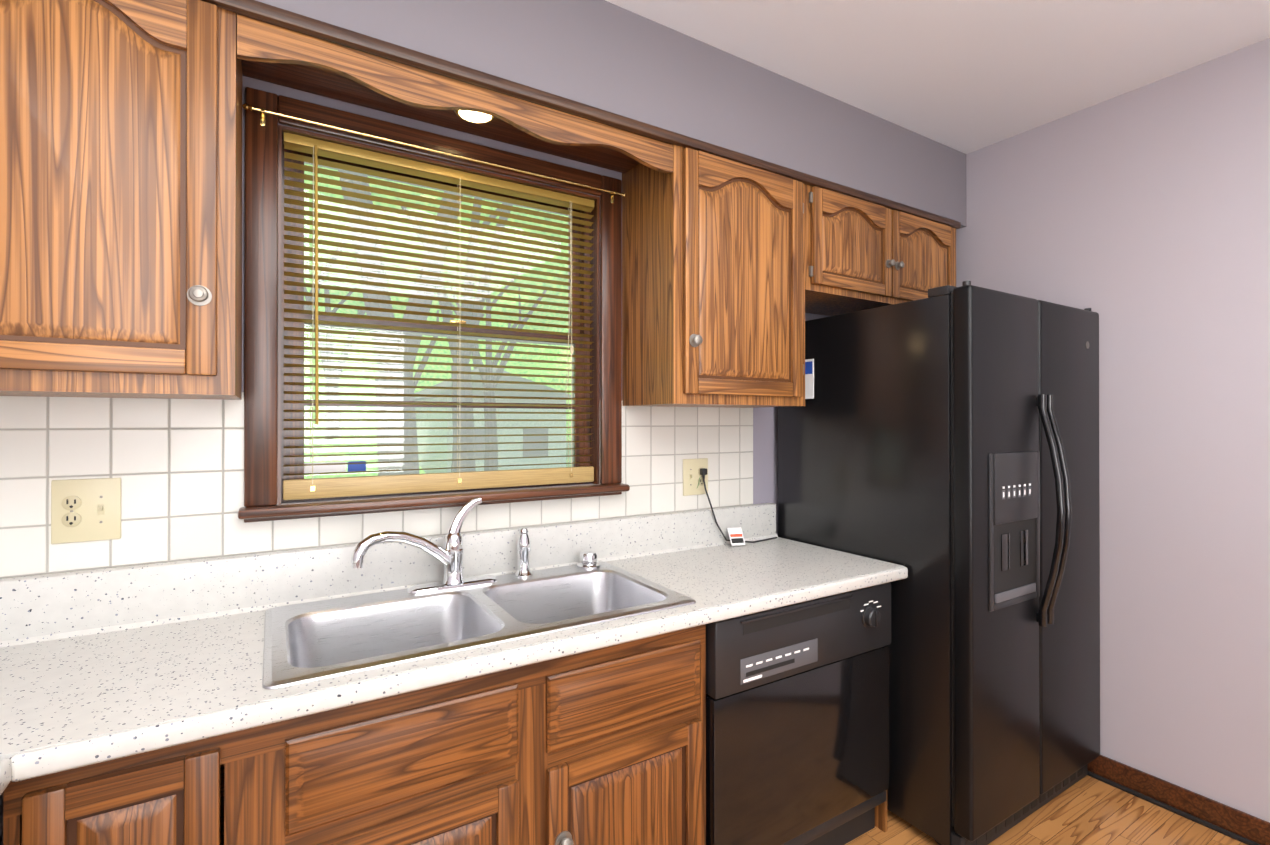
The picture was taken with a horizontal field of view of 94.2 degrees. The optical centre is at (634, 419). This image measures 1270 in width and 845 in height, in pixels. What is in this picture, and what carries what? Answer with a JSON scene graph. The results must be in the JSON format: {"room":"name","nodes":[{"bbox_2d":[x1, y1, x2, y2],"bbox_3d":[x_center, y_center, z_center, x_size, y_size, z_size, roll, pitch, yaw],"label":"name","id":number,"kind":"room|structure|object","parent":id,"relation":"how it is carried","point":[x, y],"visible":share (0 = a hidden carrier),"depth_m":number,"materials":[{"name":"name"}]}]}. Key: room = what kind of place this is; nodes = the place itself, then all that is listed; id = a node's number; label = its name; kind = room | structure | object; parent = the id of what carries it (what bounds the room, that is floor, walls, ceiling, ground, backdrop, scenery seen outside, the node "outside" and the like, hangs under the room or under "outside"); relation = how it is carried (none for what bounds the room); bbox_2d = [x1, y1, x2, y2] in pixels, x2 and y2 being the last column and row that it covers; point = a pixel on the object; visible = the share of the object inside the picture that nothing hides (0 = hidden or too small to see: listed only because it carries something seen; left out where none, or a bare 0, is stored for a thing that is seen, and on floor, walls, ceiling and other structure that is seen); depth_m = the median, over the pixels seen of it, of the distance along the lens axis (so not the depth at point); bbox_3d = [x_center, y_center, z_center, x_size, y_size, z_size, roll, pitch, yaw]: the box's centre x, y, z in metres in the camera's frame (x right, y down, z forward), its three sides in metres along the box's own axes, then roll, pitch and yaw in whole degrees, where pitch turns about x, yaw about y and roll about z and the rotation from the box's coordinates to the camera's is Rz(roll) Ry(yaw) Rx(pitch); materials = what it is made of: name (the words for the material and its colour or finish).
{"room":"kitchen","nodes":[
{"label":"kitchen","id":0,"kind":"room"},
{"bbox_2d":[0,76,828,844],"bbox_3d":[-0.261,0.082,2.136,3.980,2.668,0.160,0,0,-32],"label":"wall","id":1,"kind":"structure","parent":0,"point":[764,454],"depth_m":1.93,"materials":[{"name":"grey paint"}]},
{"bbox_2d":[0,0,241,399],"bbox_3d":[-1.335,-0.483,1.160,0.923,0.860,0.378,0,0,-32],"label":"upper cabinet","id":2,"kind":"object","parent":1,"relation":"attached to","point":[120,198],"visible":1,"depth_m":1.17,"materials":[{"name":"brown wood"}]},
{"bbox_2d":[0,392,752,578],"bbox_3d":[-0.663,0.146,1.792,2.734,0.433,0.004,0,0,-32],"label":"wall tile","id":3,"kind":"structure","parent":1,"relation":"attached to","point":[176,466],"depth_m":1.51,"materials":[{"name":"white tile"}]},
{"bbox_2d":[51,478,120,543],"bbox_3d":[-1.294,0.215,1.390,0.124,0.148,0.019,0,0,-32],"label":"electrical outlet","id":4,"kind":"object","parent":3,"relation":"attached to","point":[83,510],"visible":1,"depth_m":1.39,"materials":[{"name":"beige plastic"}]},
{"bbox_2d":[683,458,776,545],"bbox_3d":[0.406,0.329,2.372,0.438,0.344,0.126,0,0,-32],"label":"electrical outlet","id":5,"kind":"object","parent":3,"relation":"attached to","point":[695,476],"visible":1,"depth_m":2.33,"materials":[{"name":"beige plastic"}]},
{"bbox_2d":[244,87,621,506],"bbox_3d":[-0.583,-0.321,1.924,1.148,1.108,0.182,0,0,-32],"label":"window","id":6,"kind":"structure","parent":1,"relation":"in","point":[265,397],"depth_m":1.77,"materials":[{"name":"brown wood"}]},
{"bbox_2d":[242,104,625,203],"bbox_3d":[-0.528,-0.797,1.833,1.154,0.038,0.034,0,0,-32],"label":"curtain rod","id":7,"kind":"object","parent":6,"relation":"attached to","point":[262,111],"visible":1,"depth_m":1.74,"materials":[{"name":"gold metal"}]},
{"bbox_2d":[283,132,593,499],"bbox_3d":[-0.558,-0.282,1.876,0.964,1.015,0.045,0,0,-32],"label":"window blinds","id":8,"kind":"object","parent":6,"relation":"attached to","point":[300,489],"visible":0.92,"depth_m":1.83,"materials":[{"name":"gold metal"}]},
{"bbox_2d":[238,483,629,522],"bbox_3d":[-0.539,0.254,1.851,1.172,0.040,0.092,0,0,-32],"label":"window sill","id":9,"kind":"structure","parent":1,"relation":"attached to","point":[299,511],"depth_m":1.75,"materials":[{"name":"brown wood"}]},
{"bbox_2d":[622,143,804,407],"bbox_3d":[0.307,-0.479,2.171,0.602,0.860,0.378,0,0,-32],"label":"upper cabinet","id":10,"kind":"object","parent":1,"relation":"attached to","point":[713,280],"visible":1,"depth_m":2.02,"materials":[{"name":"brown wood"}]},
{"bbox_2d":[805,184,955,315],"bbox_3d":[0.990,-0.696,2.591,0.999,0.424,0.378,0,0,-32],"label":"upper cabinet","id":11,"kind":"object","parent":1,"relation":"attached to","point":[860,254],"visible":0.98,"depth_m":2.40,"materials":[{"name":"brown wood"}]},
{"bbox_2d":[605,0,1269,153],"bbox_3d":[0.971,-1.309,0.140,3.980,0.100,4.860,0,0,-32],"label":"ceiling","id":12,"kind":"structure","parent":0,"point":[966,76],"depth_m":1.98,"materials":[{"name":"white paint"}]},
{"bbox_2d":[237,0,966,229],"bbox_3d":[-0.133,-1.081,1.932,3.780,0.342,0.330,0,0,-32],"label":"soffit","id":13,"kind":"structure","parent":12,"relation":"attached to","point":[608,56],"depth_m":1.88,"materials":[{"name":"grey paint"}]},
{"bbox_2d":[237,13,672,173],"bbox_3d":[-0.452,-0.851,1.719,1.162,0.119,0.304,0,0,-32],"label":"valance","id":14,"kind":"object","parent":13,"relation":"attached to","point":[280,55],"visible":0.98,"depth_m":1.58,"materials":[{"name":"brown wood"}]},
{"bbox_2d":[453,110,495,123],"bbox_3d":[-0.460,-0.885,1.700,0.124,0.026,0.124,0,0,-32],"label":"recessed light","id":15,"kind":"object","parent":14,"relation":"attached to","point":[474,117],"visible":0.46,"depth_m":1.71,"materials":[{"name":"white glass"}]},
{"bbox_2d":[201,0,960,228],"bbox_3d":[-0.077,-0.896,1.757,3.691,0.030,0.024,0,0,-32],"label":"trim","id":16,"kind":"structure","parent":13,"relation":"attached to","point":[302,24],"depth_m":1.60,"materials":[{"name":"brown wood"}]},
{"bbox_2d":[845,775,1246,844],"bbox_3d":[0.971,1.459,0.129,3.980,0.100,4.860,0,0,-32],"label":"floor","id":17,"kind":"structure","parent":0,"point":[1087,810],"depth_m":2.04,"materials":[{"name":"brown wood"}]},
{"bbox_2d":[3,718,294,844],"bbox_3d":[-0.959,0.975,1.243,0.371,0.876,0.616,0,0,-32],"label":"base cabinet","id":18,"kind":"object","parent":17,"relation":"on","point":[238,787],"depth_m":1.00,"materials":[{"name":"brown wood"}]},
{"bbox_2d":[295,658,558,844],"bbox_3d":[-0.617,0.975,1.453,0.618,0.876,0.616,0,0,-32],"label":"base cabinet","id":19,"kind":"object","parent":17,"relation":"on","point":[475,760],"depth_m":1.23,"materials":[{"name":"brown wood"}]},
{"bbox_2d":[0,503,907,794],"bbox_3d":[0.270,0.444,0.368,2.829,0.182,3.394,0,0,-32],"label":"countertop","id":20,"kind":"structure","parent":19,"relation":"on","point":[100,665],"depth_m":1.38,"materials":[{"name":"stone"}]},
{"bbox_2d":[262,497,695,688],"bbox_3d":[-0.395,0.468,1.570,1.004,0.461,0.544,0,0,-32],"label":"sink","id":21,"kind":"object","parent":20,"relation":"in","point":[454,610],"visible":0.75,"depth_m":1.60,"materials":[{"name":"silver metal"}]},
{"bbox_2d":[351,497,496,593],"bbox_3d":[-0.590,0.364,1.686,0.412,0.252,0.102,0,0,-32],"label":"faucet","id":22,"kind":"object","parent":21,"relation":"on","point":[450,556],"depth_m":1.71,"materials":[{"name":"silver metal"}]},
{"bbox_2d":[559,624,705,844],"bbox_3d":[-0.190,0.976,1.716,0.545,0.876,0.616,0,0,-32],"label":"base cabinet","id":23,"kind":"object","parent":17,"relation":"on","point":[604,746],"depth_m":1.48,"materials":[{"name":"brown wood"}]},
{"bbox_2d":[706,582,890,844],"bbox_3d":[0.393,0.984,2.032,0.764,0.864,0.636,0,0,-32],"label":"dishwasher","id":24,"kind":"object","parent":17,"relation":"on","point":[797,723],"visible":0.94,"depth_m":1.77,"materials":[{"name":"black"}]},
{"bbox_2d":[875,790,886,831],"bbox_3d":[0.347,0.978,2.047,0.866,0.876,0.616,0,0,-32],"label":"base cabinet","id":25,"kind":"object","parent":17,"relation":"on","point":[880,810],"depth_m":2.03,"materials":[{"name":"brown wood"}]},
{"bbox_2d":[778,281,1099,844],"bbox_3d":[1.241,0.491,2.389,0.918,1.853,0.911,0,0,-32],"label":"fridge","id":26,"kind":"object","parent":17,"relation":"on","point":[941,443],"visible":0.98,"depth_m":2.01,"materials":[{"name":"black metal"}]},
{"bbox_2d":[956,38,1269,821],"bbox_3d":[2.665,0.078,1.083,0.100,2.668,4.700,0,0,-32],"label":"wall","id":27,"kind":"structure","parent":0,"point":[1137,220],"depth_m":2.14,"materials":[{"name":"grey paint"}]},
{"bbox_2d":[1087,754,1269,844],"bbox_3d":[2.586,1.365,1.087,0.026,0.095,4.598,0,0,-32],"label":"baseboard","id":28,"kind":"structure","parent":27,"relation":"attached to","point":[1235,824],"depth_m":2.10,"materials":[{"name":"brown wood"}]},
{"label":"outside","id":29,"kind":"structure","parent":0,"visible":0},
{"bbox_2d":[309,442,570,466],"bbox_3d":[-13.781,2.287,46.786,100.000,0.100,89.600,0,0,-32],"label":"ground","id":30,"kind":"structure","parent":29,"point":[566,454],"depth_m":37.73,"materials":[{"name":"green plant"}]},
{"bbox_2d":[304,164,570,478],"bbox_3d":[-6.492,-5.068,27.613,72.736,15.851,48.271,0,0,-32],"label":"trees","id":31,"kind":"object","parent":30,"relation":"on","point":[351,441],"depth_m":14.62,"materials":[{"name":"green plant"}]},
{"bbox_2d":[414,367,570,472],"bbox_3d":[-5.989,0.095,22.588,4.900,4.100,7.800,0,0,-32],"label":"house","id":32,"kind":"structure","parent":30,"relation":"on","point":[432,464],"depth_m":19.93,"materials":[{"name":"white"}]}
]}

